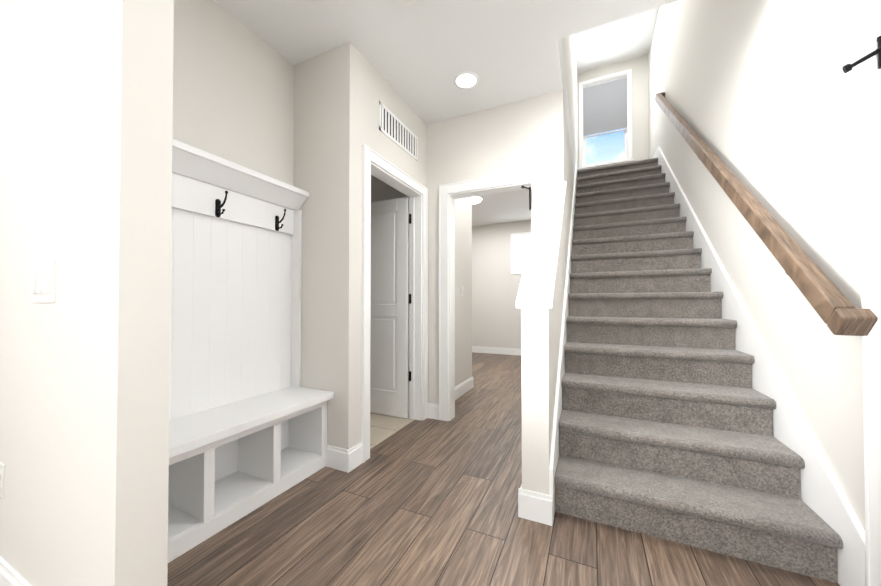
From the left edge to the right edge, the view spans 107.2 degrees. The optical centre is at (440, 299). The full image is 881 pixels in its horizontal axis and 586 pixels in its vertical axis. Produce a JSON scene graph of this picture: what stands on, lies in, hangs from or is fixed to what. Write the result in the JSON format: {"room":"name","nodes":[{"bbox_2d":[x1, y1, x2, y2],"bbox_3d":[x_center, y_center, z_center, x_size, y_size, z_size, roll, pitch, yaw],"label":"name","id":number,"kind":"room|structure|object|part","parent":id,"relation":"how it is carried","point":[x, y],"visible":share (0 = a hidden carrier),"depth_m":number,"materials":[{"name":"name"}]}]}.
{"room":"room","nodes":[
{"label":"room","id":0,"kind":"room"},
{"bbox_2d":[0,0,173,585],"bbox_3d":[-2.082,-0.292,1.485,2.800,2.740,0.115,0,-1,25],"label":"wall","id":1,"kind":"structure","parent":0,"point":[86,106],"depth_m":0.93,"materials":[{"name":"white paint"}]},
{"bbox_2d":[0,462,4,497],"bbox_3d":[-1.629,0.659,1.195,0.116,0.117,0.008,0,-1,25],"label":"outlet","id":2,"kind":"object","parent":1,"relation":"attached to","point":[2,480],"visible":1,"depth_m":1.17,"materials":[{"name":"white plastic"}]},
{"bbox_2d":[0,556,30,585],"bbox_3d":[-2.099,1.009,1.412,2.815,0.135,0.031,0,-1,25],"label":"baseboard","id":3,"kind":"structure","parent":1,"relation":"attached to","point":[8,576],"depth_m":1.12,"materials":[{"name":"white wood"}]},
{"bbox_2d":[30,260,55,302],"bbox_3d":[-1.279,-0.054,1.040,0.181,0.131,0.014,0,-1,25],"label":"light switch","id":4,"kind":"object","parent":1,"relation":"attached to","point":[43,283],"visible":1,"depth_m":1.03,"materials":[{"name":"white plastic"}]},
{"bbox_2d":[172,0,293,185],"bbox_3d":[-1.319,-0.288,1.802,0.120,2.740,1.100,0,-1,25],"label":"wall","id":5,"kind":"structure","parent":0,"point":[233,89],"depth_m":1.89,"materials":[{"name":"white paint"}]},
{"bbox_2d":[293,48,335,445],"bbox_3d":[-1.399,-0.278,2.511,1.620,2.740,0.120,0,-1,25],"label":"wall","id":6,"kind":"structure","parent":0,"point":[314,123],"depth_m":2.18,"materials":[{"name":"white paint"}]},
{"bbox_2d":[370,412,414,448],"bbox_3d":[-1.095,1.096,2.942,1.555,0.004,0.950,0,-1,25],"label":"floor","id":7,"kind":"structure","parent":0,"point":[383,427],"depth_m":2.81,"materials":[{"name":"beige tile"}]},
{"bbox_2d":[334,42,468,449],"bbox_3d":[-0.176,-0.271,3.048,0.150,2.740,2.121,0,-1,25],"label":"wall","id":8,"kind":"structure","parent":0,"point":[363,87],"depth_m":2.13,"materials":[{"name":"white paint"}]},
{"bbox_2d":[370,197,410,417],"bbox_3d":[-0.644,0.076,3.107,0.785,2.023,0.096,0,-1,25],"label":"room door","id":9,"kind":"structure","parent":8,"relation":"in","point":[390,375],"depth_m":3.04,"materials":[{"name":"white wood"}]},
{"bbox_2d":[361,145,427,462],"bbox_3d":[-0.388,0.030,2.625,0.167,2.126,0.932,0,-1,25],"label":"door frame","id":10,"kind":"structure","parent":8,"relation":"attached to","point":[377,165],"depth_m":2.94,"materials":[{"name":"white wood"}]},
{"bbox_2d":[379,101,417,160],"bbox_3d":[-0.325,-1.337,2.631,0.006,0.210,0.580,0,-1,25],"label":"air vent","id":11,"kind":"object","parent":8,"relation":"in","point":[395,129],"visible":1,"depth_m":2.59,"materials":[{"name":"white metal"}]},
{"bbox_2d":[434,376,473,414],"bbox_3d":[0.183,1.039,3.612,0.015,0.135,1.095,0,-1,25],"label":"baseboard","id":12,"kind":"structure","parent":8,"relation":"attached to","point":[464,387],"depth_m":3.74,"materials":[{"name":"white wood"}]},
{"bbox_2d":[214,0,678,225],"bbox_3d":[-0.521,-1.798,2.524,5.020,0.300,9.540,0,-1,25],"label":"ceiling","id":13,"kind":"structure","parent":0,"point":[419,55],"depth_m":2.08,"materials":[{"name":"white paint"}]},
{"bbox_2d":[399,0,416,5],"bbox_3d":[-0.177,-1.636,1.740,0.140,0.046,0.140,0,-1,25],"label":"smoke detector","id":14,"kind":"object","parent":13,"relation":"attached to","point":[408,2],"visible":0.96,"depth_m":1.77,"materials":[{"name":"white plastic"}]},
{"bbox_2d":[454,71,478,88],"bbox_3d":[0.195,-1.646,2.450,0.190,0.006,0.190,0,-1,25],"label":"recessed light","id":15,"kind":"object","parent":13,"relation":"in","point":[466,80],"visible":1,"depth_m":2.44,"materials":[{"name":"white plastic"}]},
{"bbox_2d":[472,196,482,203],"bbox_3d":[0.509,-1.569,5.184,0.340,0.088,0.340,0,-1,25],"label":"light","id":16,"kind":"object","parent":13,"relation":"attached to","point":[476,199],"visible":0.52,"depth_m":5.09,"materials":[{"name":"white"}]},
{"bbox_2d":[371,94,545,403],"bbox_3d":[-0.408,-0.269,3.233,2.815,2.740,0.120,0,-1,25],"label":"wall","id":17,"kind":"structure","parent":0,"point":[508,138],"depth_m":2.89,"materials":[{"name":"white paint"}]},
{"bbox_2d":[439,168,543,420],"bbox_3d":[0.436,0.027,2.840,0.919,2.138,0.169,0,-1,25],"label":"trim","id":18,"kind":"structure","parent":17,"relation":"attached to","point":[533,179],"depth_m":2.94,"materials":[{"name":"white wood"}]},
{"bbox_2d":[521,185,530,209],"bbox_3d":[0.697,-0.001,2.622,0.068,1.818,0.117,0,-1,25],"label":"trim","id":19,"kind":"structure","parent":17,"relation":"attached to","point":[522,187],"depth_m":2.62,"materials":[{"name":"black metal"}]},
{"bbox_2d":[469,197,471,377],"bbox_3d":[-0.784,-0.250,4.596,2.550,2.740,0.120,0,-1,25],"label":"wall","id":20,"kind":"structure","parent":0,"point":[470,198],"depth_m":4.06,"materials":[{"name":"white paint"}]},
{"bbox_2d":[472,220,530,348],"bbox_3d":[0.914,-0.217,7.028,3.595,2.740,0.120,0,-1,25],"label":"wall","id":21,"kind":"structure","parent":0,"point":[496,317],"depth_m":6.85,"materials":[{"name":"white paint"}]},
{"bbox_2d":[472,346,520,355],"bbox_3d":[0.874,1.084,6.954,3.570,0.135,0.015,0,-1,25],"label":"baseboard","id":22,"kind":"structure","parent":21,"relation":"attached to","point":[477,349],"depth_m":6.81,"materials":[{"name":"white wood"}]},
{"bbox_2d":[511,232,530,273],"bbox_3d":[1.926,-0.934,6.527,1.020,0.840,0.078,0,-1,25],"label":"window","id":23,"kind":"structure","parent":21,"relation":"in","point":[512,250],"depth_m":6.68,"materials":[{"name":"white"}]},
{"bbox_2d":[515,236,530,270],"bbox_3d":[1.963,-0.933,6.606,0.940,0.760,0.015,0,-1,25],"label":"window glow in the far room","id":24,"kind":"object","parent":23,"relation":"attached to","point":[521,246],"depth_m":6.73,"materials":[{"name":"white glass"}]},
{"bbox_2d":[167,352,839,585],"bbox_3d":[-0.521,1.151,2.484,5.020,0.120,9.540,0,-1,25],"label":"floor","id":25,"kind":"structure","parent":0,"point":[429,502],"depth_m":1.48,"materials":[{"name":"brown wood"}]},
{"bbox_2d":[168,139,333,562],"bbox_3d":[-1.091,0.173,1.691,0.378,1.815,1.096,0,-1,25],"label":"hall tree","id":26,"kind":"object","parent":25,"relation":"on","point":[247,423],"visible":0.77,"depth_m":1.80,"materials":[{"name":"white wood"}]},
{"bbox_2d":[555,158,842,582],"bbox_3d":[1.946,-0.416,3.415,1.009,3.040,4.376,0,-1,25],"label":"carpeted stairs","id":27,"kind":"structure","parent":25,"relation":"on","point":[666,426],"depth_m":1.85,"materials":[{"name":"grey carpet"}]},
{"bbox_2d":[521,34,577,494],"bbox_3d":[1.422,-1.427,3.698,0.130,5.070,4.570,0,-1,25],"label":"wall","id":28,"kind":"structure","parent":0,"point":[540,336],"depth_m":1.64,"materials":[{"name":"white paint"}]},
{"bbox_2d":[518,484,531,517],"bbox_3d":[0.612,1.018,2.084,0.015,0.135,1.050,0,-1,25],"label":"baseboard","id":29,"kind":"structure","parent":28,"relation":"attached to","point":[524,495],"depth_m":1.60,"materials":[{"name":"white wood"}]},
{"bbox_2d":[516,181,566,307],"bbox_3d":[0.679,-0.437,2.075,0.174,0.977,1.075,0,-1,25],"label":"trim","id":30,"kind":"structure","parent":28,"relation":"on","point":[537,285],"depth_m":1.88,"materials":[{"name":"white wood"}]},
{"bbox_2d":[549,160,577,520],"bbox_3d":[1.463,-0.491,3.601,0.017,3.195,4.447,0,-1,25],"label":"skirt","id":31,"kind":"object","parent":28,"relation":"attached to","point":[554,455],"visible":0.46,"depth_m":2.04,"materials":[{"name":"white wood"}]},
{"bbox_2d":[577,54,648,167],"bbox_3d":[2.890,-1.403,5.471,1.050,5.070,0.120,0,-1,25],"label":"wall","id":32,"kind":"structure","parent":0,"point":[638,66],"depth_m":5.29,"materials":[{"name":"white paint"}]},
{"bbox_2d":[578,69,633,169],"bbox_3d":[2.781,-2.971,5.507,0.840,1.585,0.145,0,-1,25],"label":"window","id":33,"kind":"structure","parent":32,"relation":"in","point":[627,144],"depth_m":5.49,"materials":[{"name":"white wood"}]},
{"bbox_2d":[583,75,626,138],"bbox_3d":[2.784,-3.247,5.517,0.662,0.898,0.040,0,-1,25],"label":"window blinds","id":34,"kind":"object","parent":33,"relation":"attached to","point":[605,106],"visible":1,"depth_m":5.51,"materials":[{"name":"grey fabric"}]},
{"bbox_3d":[2.804,-2.997,5.559,0.666,1.396,0.004,0,-1,25],"label":"window stair glass","id":35,"kind":"part","parent":33,"relation":"part of","materials":[{"name":"blue"}]},
{"bbox_2d":[575,7,658,73],"bbox_3d":[2.039,-4.023,3.670,1.305,0.120,4.168,0,-1,25],"label":"ceiling","id":36,"kind":"structure","parent":0,"point":[624,39],"depth_m":4.98,"materials":[{"name":"white paint"}]},
{"bbox_2d":[648,0,864,529],"bbox_3d":[1.600,-1.460,1.276,0.125,5.070,8.820,0,-1,25],"label":"wall","id":37,"kind":"structure","parent":0,"point":[761,96],"depth_m":1.59,"materials":[{"name":"white paint"}]},
{"bbox_2d":[653,147,865,585],"bbox_3d":[2.394,-0.497,3.155,0.020,3.195,4.477,0,-1,25],"label":"skirt","id":38,"kind":"object","parent":37,"relation":"attached to","point":[824,497],"visible":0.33,"depth_m":1.53,"materials":[{"name":"white wood"}]},
{"bbox_2d":[655,92,877,335],"bbox_3d":[2.095,-1.241,2.611,0.097,2.773,3.361,0,-1,25],"label":"wood handrail","id":39,"kind":"object","parent":37,"relation":"attached to","point":[836,310],"visible":0.96,"depth_m":1.43,"materials":[{"name":"brown wood"}]},
{"bbox_2d":[842,36,880,72],"bbox_3d":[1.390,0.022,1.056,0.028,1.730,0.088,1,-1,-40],"label":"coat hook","id":40,"kind":"object","parent":37,"relation":"attached to","point":[848,67],"visible":1,"depth_m":1.06,"materials":[{"name":"black metal"}]},
{"bbox_2d":[856,0,880,585],"bbox_3d":[1.313,0.007,0.661,0.150,2.120,0.920,0,-1,25],"label":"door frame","id":41,"kind":"structure","parent":37,"relation":"attached to","point":[868,16],"depth_m":1.08,"materials":[{"name":"white"}]},
{"label":"outside","id":42,"kind":"structure","parent":0,"visible":0},
{"bbox_2d":[586,128,623,164],"bbox_3d":[2.983,-2.992,5.945,1.890,3.020,0.020,0,-1,25],"label":"sky","id":43,"kind":"structure","parent":42,"point":[604,138],"depth_m":5.92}
]}

